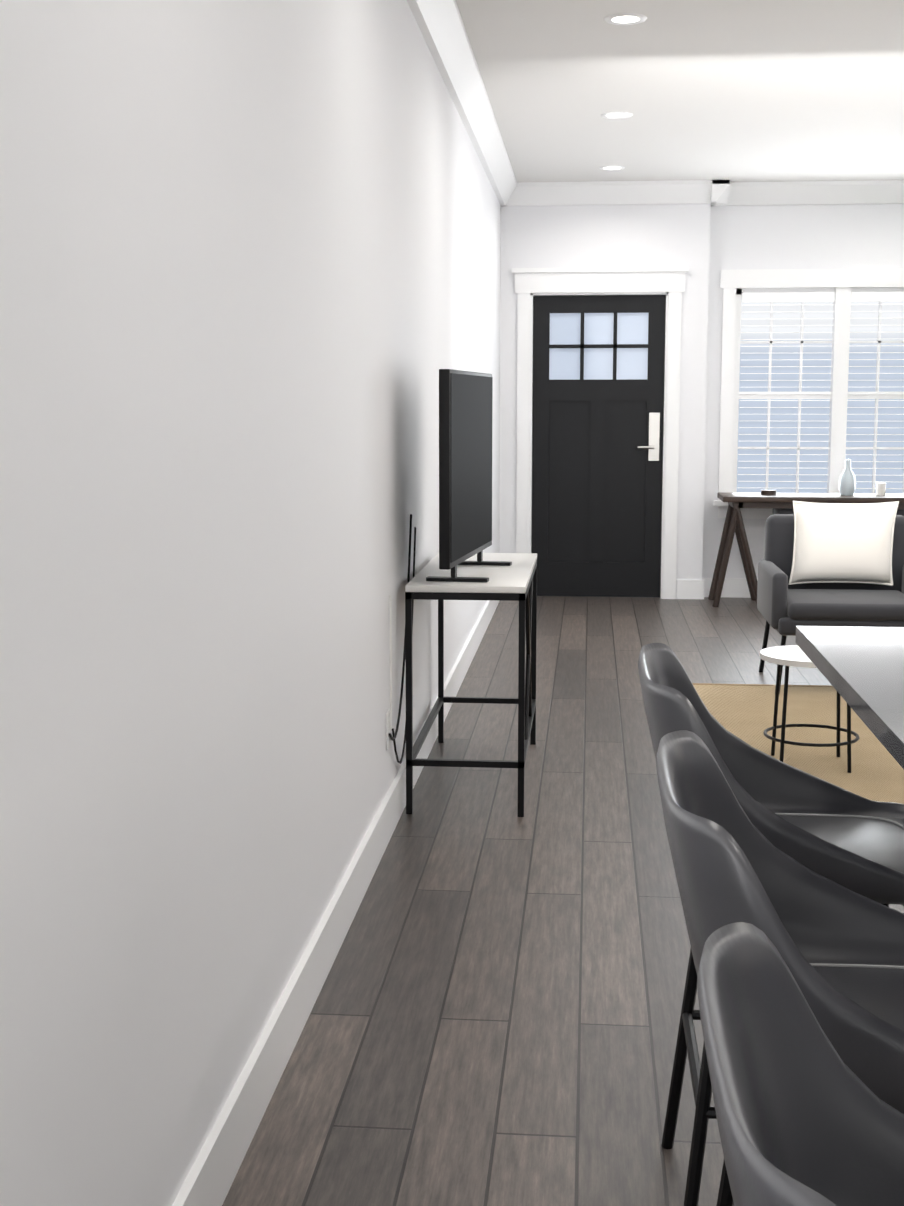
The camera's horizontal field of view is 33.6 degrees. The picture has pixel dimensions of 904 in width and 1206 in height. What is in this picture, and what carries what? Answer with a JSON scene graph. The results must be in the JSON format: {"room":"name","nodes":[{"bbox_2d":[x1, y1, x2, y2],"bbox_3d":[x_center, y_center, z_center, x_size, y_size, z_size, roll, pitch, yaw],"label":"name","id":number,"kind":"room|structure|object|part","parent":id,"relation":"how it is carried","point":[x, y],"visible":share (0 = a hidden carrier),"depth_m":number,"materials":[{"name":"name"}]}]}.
{"room":"living and dining room","nodes":[
{"label":"living and dining room","id":0,"kind":"room"},
{"bbox_2d":[0,0,500,1205],"bbox_3d":[-0.308,-0.598,4.070,0.150,2.740,12.700,1,8,5],"label":"wall","id":1,"kind":"structure","parent":0,"point":[250,276],"depth_m":2.33,"materials":[{"name":"white paint"}]},
{"bbox_2d":[172,600,499,1205],"bbox_3d":[-0.224,0.705,4.176,0.030,0.130,12.280,1,8,5],"label":"baseboard","id":2,"kind":"structure","parent":1,"relation":"attached to","point":[210,1178],"depth_m":3.11,"materials":[{"name":"white"}]},
{"bbox_2d":[386,514,415,763],"bbox_3d":[-0.161,0.119,4.811,0.024,0.780,0.608,1,8,5],"label":"cables","id":3,"kind":"object","parent":1,"relation":"attached to","point":[389,737],"visible":0.88,"depth_m":4.71,"materials":[{"name":"black plastic"}]},
{"bbox_2d":[407,0,903,205],"bbox_3d":[1.569,-1.865,3.726,3.620,0.135,12.400,1,8,5],"label":"crown molding","id":4,"kind":"structure","parent":1,"relation":"attached to","point":[442,28],"depth_m":9.69,"materials":[{"name":"white"}]},
{"bbox_2d":[222,596,903,1205],"bbox_3d":[1.574,0.826,4.137,4.020,0.100,12.900,1,8,5],"label":"floor","id":5,"kind":"structure","parent":0,"point":[494,1016],"depth_m":3.50,"materials":[{"name":"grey wood"}]},
{"bbox_2d":[405,553,536,816],"bbox_3d":[0.089,0.246,5.286,0.380,0.745,1.050,1,8,5],"label":"console table","id":6,"kind":"object","parent":5,"relation":"on","point":[516,580],"visible":0.98,"depth_m":4.83,"materials":[{"name":"white"}]},
{"bbox_2d":[426,369,511,581],"bbox_3d":[0.065,-0.438,5.039,0.200,0.674,0.820,1,8,11],"label":"tv","id":7,"kind":"object","parent":6,"relation":"on","point":[465,463],"visible":1,"depth_m":4.87,"materials":[{"name":"black plastic"}]},
{"bbox_2d":[638,643,903,1205],"bbox_3d":[0.543,0.549,2.392,0.500,0.916,0.487,1,8,5],"label":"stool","id":8,"kind":"object","parent":5,"relation":"on","point":[843,837],"visible":0.5,"depth_m":2.42,"materials":[{"name":"grey leather"}]},
{"bbox_3d":[0.540,0.249,2.352,0.514,0.328,0.494,1,8,5],"label":"seat","id":9,"kind":"part","parent":8,"relation":"part of","materials":[{"name":"grey leather"}]},
{"bbox_2d":[656,730,903,1205],"bbox_3d":[0.480,0.640,1.711,0.500,0.916,0.487,1,8,5],"label":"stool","id":10,"kind":"object","parent":5,"relation":"on","point":[840,948],"visible":0.52,"depth_m":1.75,"materials":[{"name":"grey leather"}]},
{"bbox_2d":[692,683,903,803],"bbox_3d":[1.682,0.584,5.513,1.810,0.014,2.930,1,8,5],"label":"rug","id":11,"kind":"object","parent":5,"relation":"on","point":[744,712],"depth_m":5.98,"materials":[{"name":"fabric"}]},
{"bbox_2d":[760,645,859,772],"bbox_3d":[1.306,0.384,5.430,0.380,0.407,0.380,1,8,5],"label":"side table","id":12,"kind":"object","parent":11,"relation":"on","point":[787,656],"visible":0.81,"depth_m":5.34,"materials":[{"name":"white"}]},
{"bbox_2d":[697,922,903,1205],"bbox_3d":[0.416,0.733,1.020,0.500,0.916,0.487,1,8,5],"label":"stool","id":13,"kind":"object","parent":5,"relation":"on","point":[806,1115],"visible":1,"depth_m":1.18,"materials":[{"name":"grey leather"}]},
{"bbox_2d":[708,492,903,606],"bbox_3d":[2.485,-0.343,9.793,1.559,0.725,0.460,1,8,5],"label":"console table","id":14,"kind":"object","parent":5,"relation":"on","point":[780,503],"visible":0.52,"depth_m":9.65,"materials":[{"name":"brown wood"}]},
{"bbox_2d":[761,490,776,494],"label":"bowl","id":15,"kind":"object","parent":14,"relation":"on","point":[763,492],"depth_m":9.72,"materials":[{"name":"black"}]},
{"bbox_2d":[838,460,855,495],"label":"vase","id":16,"kind":"object","parent":14,"relation":"on","point":[847,484],"depth_m":9.67,"materials":[{"name":"clear glass"}]},
{"bbox_2d":[876,483,885,494],"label":"cup","id":17,"kind":"object","parent":14,"relation":"on","point":[880,487],"depth_m":9.70,"materials":[{"name":"white ceramic"}]},
{"bbox_2d":[757,501,903,693],"bbox_3d":[1.834,-0.040,6.986,0.740,0.864,0.680,1,8,5],"label":"armchair","id":18,"kind":"object","parent":5,"relation":"on","point":[832,564],"visible":1,"depth_m":6.99,"materials":[{"name":"black fabric"}]},
{"bbox_2d":[788,501,899,586],"bbox_3d":[1.844,-0.280,7.054,0.489,0.406,0.169,1,8,5],"label":"pillow","id":19,"kind":"object","parent":18,"relation":"on","point":[830,544],"depth_m":7.00,"materials":[{"name":"white fabric"}]},
{"bbox_2d":[795,626,903,768],"bbox_3d":[0.960,0.642,1.672,0.880,0.920,2.110,1,8,5],"label":"dining table","id":20,"kind":"object","parent":5,"relation":"on","point":[861,669],"visible":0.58,"depth_m":2.27,"materials":[{"name":"grey stone"}]},
{"bbox_2d":[456,0,903,181],"bbox_3d":[1.574,-1.989,3.760,4.020,0.100,12.900,1,8,5],"label":"ceiling","id":21,"kind":"structure","parent":0,"point":[767,90],"depth_m":6.82,"materials":[{"name":"white paint"}]},
{"bbox_2d":[599,166,624,169],"bbox_3d":[0.978,-2.657,9.146,0.158,0.006,0.158,0,8,-4],"label":"recessed light","id":22,"kind":"object","parent":21,"relation":"in","point":[603,167],"depth_m":9.12,"materials":[{"name":"white"}]},
{"bbox_2d":[601,112,632,118],"bbox_3d":[0.823,-2.432,7.468,0.158,0.006,0.158,0,8,-4],"label":"recessed light","id":23,"kind":"object","parent":21,"relation":"in","point":[610,115],"depth_m":7.46,"materials":[{"name":"white"}]},
{"bbox_2d":[604,13,646,24],"bbox_3d":[0.649,-2.181,5.593,0.158,0.006,0.158,0,8,-4],"label":"recessed light","id":24,"kind":"object","parent":21,"relation":"in","point":[625,19],"depth_m":5.58,"materials":[{"name":"white"}]},
{"bbox_2d":[499,204,903,585],"bbox_3d":[2.138,-1.397,10.033,3.620,2.740,0.270,1,8,5],"label":"wall","id":25,"kind":"structure","parent":0,"point":[706,244],"depth_m":9.90,"materials":[{"name":"white paint"}]},
{"bbox_2d":[512,267,688,598],"bbox_3d":[0.980,-1.131,10.080,1.160,2.200,0.160,1,8,5],"label":"door frame","id":26,"kind":"structure","parent":25,"relation":"attached to","point":[598,373],"depth_m":10.06,"materials":[{"name":"white"}]},
{"bbox_2d":[696,578,757,598],"bbox_3d":[2.807,-0.090,10.111,2.230,0.130,0.040,1,8,5],"label":"baseboard","id":27,"kind":"structure","parent":25,"relation":"attached to","point":[732,587],"depth_m":10.19,"materials":[{"name":"white paint"}]},
{"bbox_2d":[714,268,903,518],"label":"window","id":28,"kind":"structure","parent":25,"relation":"in","point":[802,286],"depth_m":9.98,"materials":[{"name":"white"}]}
]}

